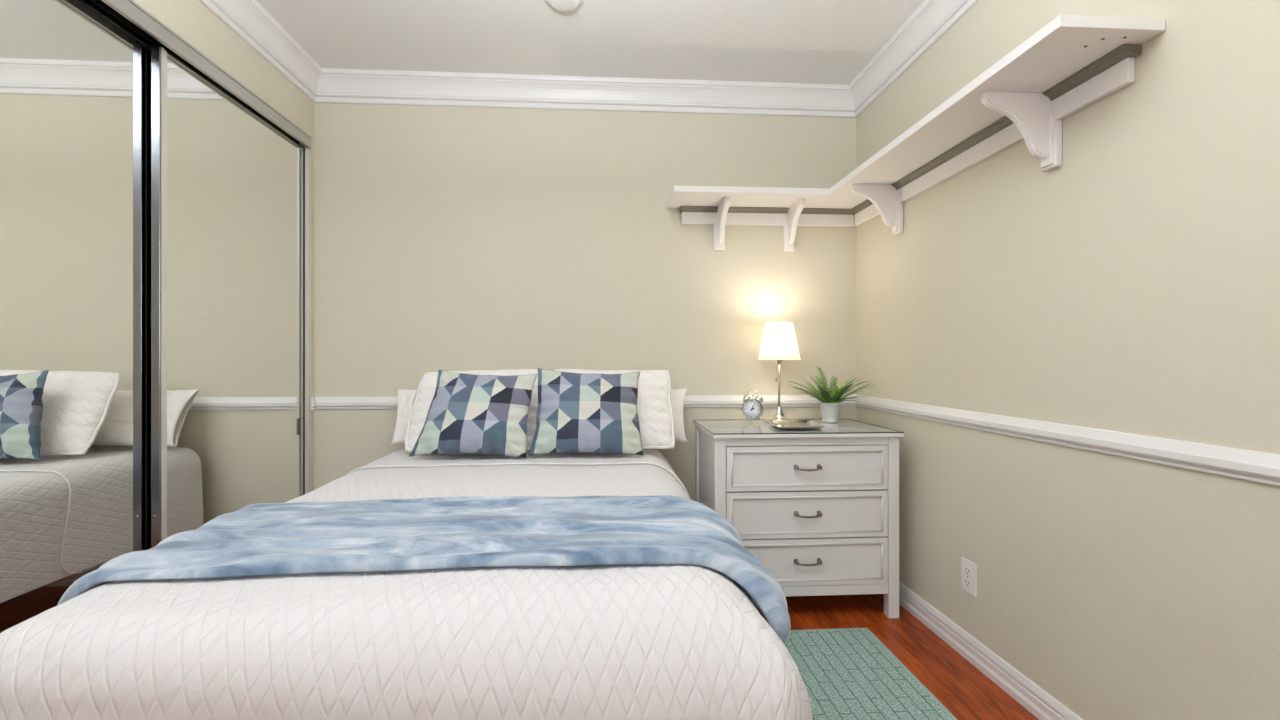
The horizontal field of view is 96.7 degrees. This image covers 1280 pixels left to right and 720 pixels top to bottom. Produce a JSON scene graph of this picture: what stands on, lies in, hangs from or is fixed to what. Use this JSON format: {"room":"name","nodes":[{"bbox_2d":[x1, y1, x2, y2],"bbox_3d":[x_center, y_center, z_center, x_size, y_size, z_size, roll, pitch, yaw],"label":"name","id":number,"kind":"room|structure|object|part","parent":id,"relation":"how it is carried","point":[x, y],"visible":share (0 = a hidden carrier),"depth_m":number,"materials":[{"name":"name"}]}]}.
{"room":"bedroom","nodes":[
{"label":"bedroom","id":0,"kind":"room"},
{"bbox_2d":[133,0,313,490],"bbox_3d":[-1.499,-0.160,0.167,0.100,2.503,5.325,0,0,-4],"label":"wall","id":1,"kind":"structure","parent":0,"point":[191,20],"depth_m":2.30,"materials":[{"name":"beige paint"}]},
{"bbox_2d":[0,0,150,632],"bbox_3d":[-1.605,0.023,1.445,0.025,2.114,0.950,0,0,-4],"label":"door","id":2,"kind":"structure","parent":1,"relation":"in","point":[75,84],"depth_m":1.61,"materials":[{"name":"white mirror"}]},
{"bbox_3d":[-1.606,-1.032,1.449,0.024,0.004,0.918,0,0,-4],"label":"rail","id":3,"kind":"part","parent":2,"relation":"part of","materials":[{"name":"black"}]},
{"bbox_2d":[83,0,311,148],"bbox_3d":[-1.602,-1.058,1.876,0.108,0.063,1.829,0,0,-4],"label":"trim","id":4,"kind":"structure","parent":1,"relation":"attached to","point":[127,14],"depth_m":1.97,"materials":[{"name":"beige wood"}]},
{"bbox_2d":[151,45,304,547],"bbox_3d":[-1.625,0.023,2.329,0.027,2.114,0.916,0,0,-4],"label":"door","id":5,"kind":"structure","parent":1,"relation":"in","point":[228,185],"depth_m":2.18,"materials":[{"name":"white mirror"}]},
{"bbox_3d":[-1.626,-1.032,2.334,0.026,0.004,0.882,0,0,-4],"label":"rail","id":6,"kind":"part","parent":5,"relation":"part of","materials":[{"name":"black"}]},
{"bbox_3d":[-1.640,0.325,2.747,0.004,0.078,0.043,0,0,-4],"label":"finger pull","id":7,"kind":"part","parent":5,"relation":"part of","materials":[{"name":"silver metal"}]},
{"bbox_2d":[199,0,321,101],"bbox_3d":[-1.413,-1.342,0.172,0.072,0.138,5.325,0,0,-4],"label":"trim","id":8,"kind":"structure","parent":1,"relation":"attached to","point":[248,19],"depth_m":2.39,"materials":[{"name":"white paint"}]},
{"bbox_2d":[299,142,310,493],"bbox_3d":[-1.665,0.002,2.781,0.094,2.159,0.020,0,0,-4],"label":"trim","id":9,"kind":"structure","parent":1,"relation":"attached to","point":[307,150],"depth_m":2.79,"materials":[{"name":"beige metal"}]},
{"bbox_2d":[311,397,315,409],"bbox_3d":[-1.609,0.220,2.812,0.019,0.062,0.031,0,0,-4],"label":"trim","id":10,"kind":"structure","parent":1,"relation":"attached to","point":[313,401],"depth_m":2.80,"materials":[{"name":"white paint"}]},
{"bbox_2d":[314,103,855,500],"bbox_3d":[-0.640,-0.160,2.940,3.768,2.503,0.100,0,0,-4],"label":"wall","id":11,"kind":"structure","parent":0,"point":[446,238],"depth_m":2.90,"materials":[{"name":"beige paint"}]},
{"bbox_2d":[314,68,855,117],"bbox_3d":[-0.236,-1.342,2.880,2.768,0.138,0.072,0,0,-4],"label":"trim","id":12,"kind":"structure","parent":11,"relation":"attached to","point":[342,86],"depth_m":2.88,"materials":[{"name":"white paint"}]},
{"bbox_2d":[315,395,855,409],"bbox_3d":[-0.237,0.220,2.906,2.768,0.062,0.019,0,0,-4],"label":"trim","id":13,"kind":"structure","parent":11,"relation":"attached to","point":[690,401],"depth_m":2.94,"materials":[{"name":"white paint"}]},
{"bbox_2d":[256,0,924,84],"bbox_3d":[-0.467,-1.461,0.233,3.768,0.100,5.525,0,0,-4],"label":"ceiling","id":14,"kind":"structure","parent":0,"point":[779,41],"depth_m":2.49,"materials":[{"name":"white paint"}]},
{"bbox_2d":[545,0,582,11],"bbox_3d":[-0.297,-1.397,2.213,0.154,0.028,0.154,0,0,-4],"label":"smoke detector","id":15,"kind":"object","parent":14,"relation":"attached to","point":[560,5],"visible":1,"depth_m":2.23,"materials":[{"name":"white plastic"}]},
{"bbox_2d":[754,594,1038,719],"bbox_3d":[-0.467,1.142,0.233,3.768,0.100,5.525,0,0,-4],"label":"floor","id":16,"kind":"structure","parent":0,"point":[963,689],"depth_m":2.13,"materials":[{"name":"red laminate"}]},
{"bbox_2d":[693,419,903,617],"bbox_3d":[0.685,0.699,2.618,0.807,0.787,0.537,0,0,-4],"label":"dresser","id":17,"kind":"object","parent":16,"relation":"on","point":[818,508],"visible":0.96,"depth_m":2.38,"materials":[{"name":"white paint"}]},
{"bbox_3d":[0.302,0.710,2.827,0.046,0.765,0.046,0,0,-4],"label":"leg","id":18,"kind":"part","parent":17,"relation":"part of","materials":[{"name":"white paint"}]},
{"bbox_3d":[0.311,0.657,2.599,0.016,0.660,0.411,0,0,-4],"label":"panel","id":19,"kind":"part","parent":17,"relation":"part of","materials":[{"name":"white paint"}]},
{"bbox_3d":[0.331,0.710,2.371,0.046,0.765,0.046,0,0,-4],"label":"leg","id":20,"kind":"part","parent":17,"relation":"part of","materials":[{"name":"white paint"}]},
{"bbox_2d":[741,389,762,421],"bbox_3d":[0.541,0.224,2.734,0.101,0.159,0.048,0,0,30],"label":"alarm clock","id":21,"kind":"object","parent":17,"relation":"on","point":[752,409],"visible":1,"depth_m":2.72,"materials":[{"name":"silver metal"}]},
{"bbox_2d":[758,322,800,421],"bbox_3d":[0.681,0.063,2.784,0.206,0.483,0.206,0,0,-4],"label":"table lamp","id":22,"kind":"object","parent":17,"relation":"on","point":[779,343],"visible":0.94,"depth_m":2.72,"materials":[{"name":"white fabric"}]},
{"bbox_3d":[0.681,-0.087,2.784,0.202,0.178,0.202,0,0,-4],"label":"lamp shade","id":23,"kind":"part","parent":22,"relation":"part of","materials":[{"name":"white fabric"}]},
{"bbox_2d":[768,420,824,429],"bbox_3d":[0.699,0.297,2.559,0.243,0.016,0.267,0,0,-4],"label":"tray","id":24,"kind":"object","parent":17,"relation":"on","point":[787,424],"visible":1,"depth_m":2.59,"materials":[{"name":"silver metal"}]},
{"bbox_3d":[0.700,0.344,2.389,0.693,0.034,0.026,0,0,-4],"label":"rail","id":25,"kind":"part","parent":17,"relation":"part of","materials":[{"name":"white paint"}]},
{"bbox_3d":[0.700,0.651,2.385,0.687,0.192,0.018,0,0,-4],"label":"drawer","id":26,"kind":"part","parent":17,"relation":"part of","materials":[{"name":"white paint"}]},
{"bbox_3d":[0.701,0.651,2.378,0.652,0.157,0.009,0,0,-4],"label":"bead moulding","id":27,"kind":"part","parent":17,"relation":"part of","materials":[{"name":"white paint"}]},
{"bbox_3d":[0.700,0.457,2.385,0.687,0.185,0.018,0,0,-4],"label":"drawer","id":28,"kind":"part","parent":17,"relation":"part of","materials":[{"name":"white paint"}]},
{"bbox_3d":[0.701,0.457,2.378,0.652,0.150,0.009,0,0,-4],"label":"bead moulding","id":29,"kind":"part","parent":17,"relation":"part of","materials":[{"name":"white paint"}]},
{"bbox_3d":[0.701,0.846,2.367,0.114,0.024,0.034,0,0,-4],"label":"handle","id":30,"kind":"part","parent":17,"relation":"part of","materials":[{"name":"grey metal"}]},
{"bbox_3d":[0.701,0.648,2.367,0.114,0.024,0.034,0,0,-4],"label":"handle","id":31,"kind":"part","parent":17,"relation":"part of","materials":[{"name":"grey metal"}]},
{"bbox_3d":[0.701,0.453,2.367,0.114,0.024,0.034,0,0,-4],"label":"handle","id":32,"kind":"part","parent":17,"relation":"part of","materials":[{"name":"grey metal"}]},
{"bbox_3d":[0.701,0.850,2.378,0.652,0.158,0.009,0,0,-4],"label":"bead moulding","id":33,"kind":"part","parent":17,"relation":"part of","materials":[{"name":"white paint"}]},
{"bbox_3d":[0.700,0.850,2.385,0.687,0.193,0.018,0,0,-4],"label":"drawer","id":34,"kind":"part","parent":17,"relation":"part of","materials":[{"name":"white paint"}]},
{"bbox_2d":[789,366,874,422],"bbox_3d":[0.922,0.167,2.749,0.360,0.276,0.287,0,0,34],"label":"potted fern","id":35,"kind":"object","parent":17,"relation":"on","point":[831,400],"visible":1,"depth_m":2.72,"materials":[{"name":"green plant"}]},
{"bbox_2d":[819,402,841,422],"bbox_3d":[0.921,0.257,2.755,0.104,0.095,0.104,0,0,-4],"label":"pot","id":36,"kind":"object","parent":35,"relation":"attached to","point":[830,411],"depth_m":2.72,"materials":[{"name":"white ceramic"}]},
{"bbox_3d":[0.700,0.970,2.389,0.693,0.041,0.026,0,0,-4],"label":"rail","id":37,"kind":"part","parent":17,"relation":"part of","materials":[{"name":"white paint"}]},
{"bbox_3d":[1.068,0.710,2.418,0.046,0.765,0.046,0,0,-4],"label":"leg","id":38,"kind":"part","parent":17,"relation":"part of","materials":[{"name":"white paint"}]},
{"bbox_2d":[784,628,956,719],"bbox_3d":[0.665,1.086,1.437,0.612,0.010,1.682,0,0,-4],"label":"rug","id":39,"kind":"object","parent":16,"relation":"on","point":[846,673],"visible":0.54,"depth_m":1.91,"materials":[{"name":"teal fabric"}]},
{"bbox_3d":[-0.446,0.774,1.877,1.280,0.635,1.874,0,0,-4],"label":"bed","id":40,"kind":"object","parent":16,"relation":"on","visible":0},
{"bbox_2d":[0,448,812,719],"bbox_3d":[-0.444,0.610,1.832,1.420,0.399,1.991,0,0,-4],"label":"coverlet","id":41,"kind":"object","parent":40,"relation":"on","point":[611,641],"visible":0.64,"depth_m":0.94,"materials":[{"name":"white fabric"}]},
{"bbox_2d":[390,388,417,444],"bbox_3d":[-0.860,0.270,2.722,0.647,0.256,0.181,0,0,-4],"label":"pillow","id":42,"kind":"object","parent":41,"relation":"on","point":[406,398],"visible":0.17,"depth_m":2.68,"materials":[{"name":"white fabric"}]},
{"bbox_2d":[57,495,790,643],"bbox_3d":[-0.424,0.502,1.349,1.445,0.241,0.580,0,0,-4],"label":"throw blanket","id":43,"kind":"object","parent":41,"relation":"on","point":[458,531],"visible":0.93,"depth_m":1.23,"materials":[{"name":"blue fabric"}]},
{"bbox_2d":[405,369,537,451],"bbox_3d":[-0.738,0.225,2.561,0.581,0.353,0.238,0,0,-4],"label":"pillow sham","id":44,"kind":"object","parent":41,"relation":"on","point":[426,388],"visible":0.22,"depth_m":2.55,"materials":[{"name":"white fabric"}]},
{"bbox_2d":[409,370,536,457],"bbox_3d":[-0.695,0.227,2.393,0.509,0.361,0.178,0,0,-4],"label":"throw cushion","id":45,"kind":"object","parent":41,"relation":"on","point":[468,413],"visible":1,"depth_m":2.34,"materials":[{"name":"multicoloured fabric"}]},
{"bbox_2d":[528,368,643,455],"bbox_3d":[-0.226,0.223,2.436,0.482,0.366,0.174,0,0,-1],"label":"throw cushion","id":46,"kind":"object","parent":41,"relation":"on","point":[577,412],"visible":1,"depth_m":2.38,"materials":[{"name":"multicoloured fabric"}]},
{"bbox_2d":[554,369,674,448],"bbox_3d":[-0.140,0.225,2.600,0.584,0.356,0.238,0,0,-4],"label":"pillow sham","id":47,"kind":"object","parent":41,"relation":"on","point":[654,406],"visible":0.29,"depth_m":2.58,"materials":[{"name":"white fabric"}]},
{"bbox_2d":[671,388,687,441],"bbox_3d":[-0.107,0.273,2.771,0.702,0.256,0.184,0,0,-4],"label":"pillow","id":48,"kind":"object","parent":41,"relation":"on","point":[677,395],"visible":0.14,"depth_m":2.77,"materials":[{"name":"white fabric"}]},
{"bbox_2d":[856,0,1279,719],"bbox_3d":[1.363,-0.160,0.350,0.100,2.503,5.325,0,0,-4],"label":"wall","id":49,"kind":"structure","parent":0,"point":[1130,284],"depth_m":1.52,"materials":[{"name":"beige paint"}]},
{"bbox_2d":[849,0,979,117],"bbox_3d":[1.278,-1.342,0.345,0.072,0.138,5.325,0,0,-4],"label":"trim","id":50,"kind":"structure","parent":49,"relation":"attached to","point":[932,19],"depth_m":2.44,"materials":[{"name":"white paint"}]},
{"bbox_2d":[667,15,1164,250],"bbox_3d":[0.694,-0.685,2.145,1.007,0.245,1.657,0,0,-4],"label":"corner shelf","id":51,"kind":"object","parent":49,"relation":"attached to","point":[1073,62],"visible":1,"depth_m":1.87,"materials":[{"name":"white paint"}]},
{"bbox_3d":[0.410,-0.639,2.942,0.056,0.153,0.028,0,0,-4],"label":"mounting plate","id":52,"kind":"part","parent":51,"relation":"part of","materials":[{"name":"white paint"}]},
{"bbox_3d":[0.778,-0.639,2.965,0.056,0.153,0.028,0,0,-4],"label":"mounting plate","id":53,"kind":"part","parent":51,"relation":"part of","materials":[{"name":"white paint"}]},
{"bbox_3d":[1.156,-0.639,2.557,0.028,0.153,0.056,0,0,-4],"label":"mounting plate","id":54,"kind":"part","parent":51,"relation":"part of","materials":[{"name":"white paint"}]},
{"bbox_3d":[0.725,-0.768,2.177,0.941,0.024,1.597,0,0,-4],"label":"cove moulding","id":55,"kind":"part","parent":51,"relation":"part of","materials":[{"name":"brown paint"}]},
{"bbox_3d":[1.212,-0.639,1.681,0.028,0.153,0.056,0,0,-4],"label":"mounting plate","id":56,"kind":"part","parent":51,"relation":"part of","materials":[{"name":"white paint"}]},
{"bbox_2d":[961,557,976,597],"bbox_3d":[1.198,0.795,2.076,0.008,0.120,0.082,0,0,-4],"label":"wall outlet","id":57,"kind":"object","parent":49,"relation":"attached to","point":[968,568],"visible":1,"depth_m":2.07,"materials":[{"name":"white plastic"}]},
{"bbox_2d":[964,578,970,587],"bbox_3d":[1.196,0.817,2.076,0.002,0.027,0.036,0,0,-4],"label":"receptacle","id":58,"kind":"object","parent":57,"relation":"attached to","point":[967,581],"depth_m":2.08,"materials":[{"name":"white plastic"}]},
{"bbox_2d":[964,566,970,575],"bbox_3d":[1.196,0.773,2.076,0.002,0.027,0.036,0,0,-4],"label":"receptacle","id":59,"kind":"object","parent":57,"relation":"attached to","point":[967,569],"depth_m":2.08,"materials":[{"name":"white plastic"}]},
{"bbox_2d":[899,581,1082,719],"bbox_3d":[1.305,1.048,0.347,0.017,0.088,5.325,0,0,-4],"label":"baseboard","id":60,"kind":"structure","parent":49,"relation":"attached to","point":[1032,697],"depth_m":1.95,"materials":[{"name":"white paint"}]},
{"bbox_2d":[855,395,1279,486],"bbox_3d":[1.304,0.220,0.347,0.019,0.062,5.325,0,0,-4],"label":"trim","id":61,"kind":"structure","parent":49,"relation":"attached to","point":[1254,466],"depth_m":1.47,"materials":[{"name":"white paint"}]}
]}

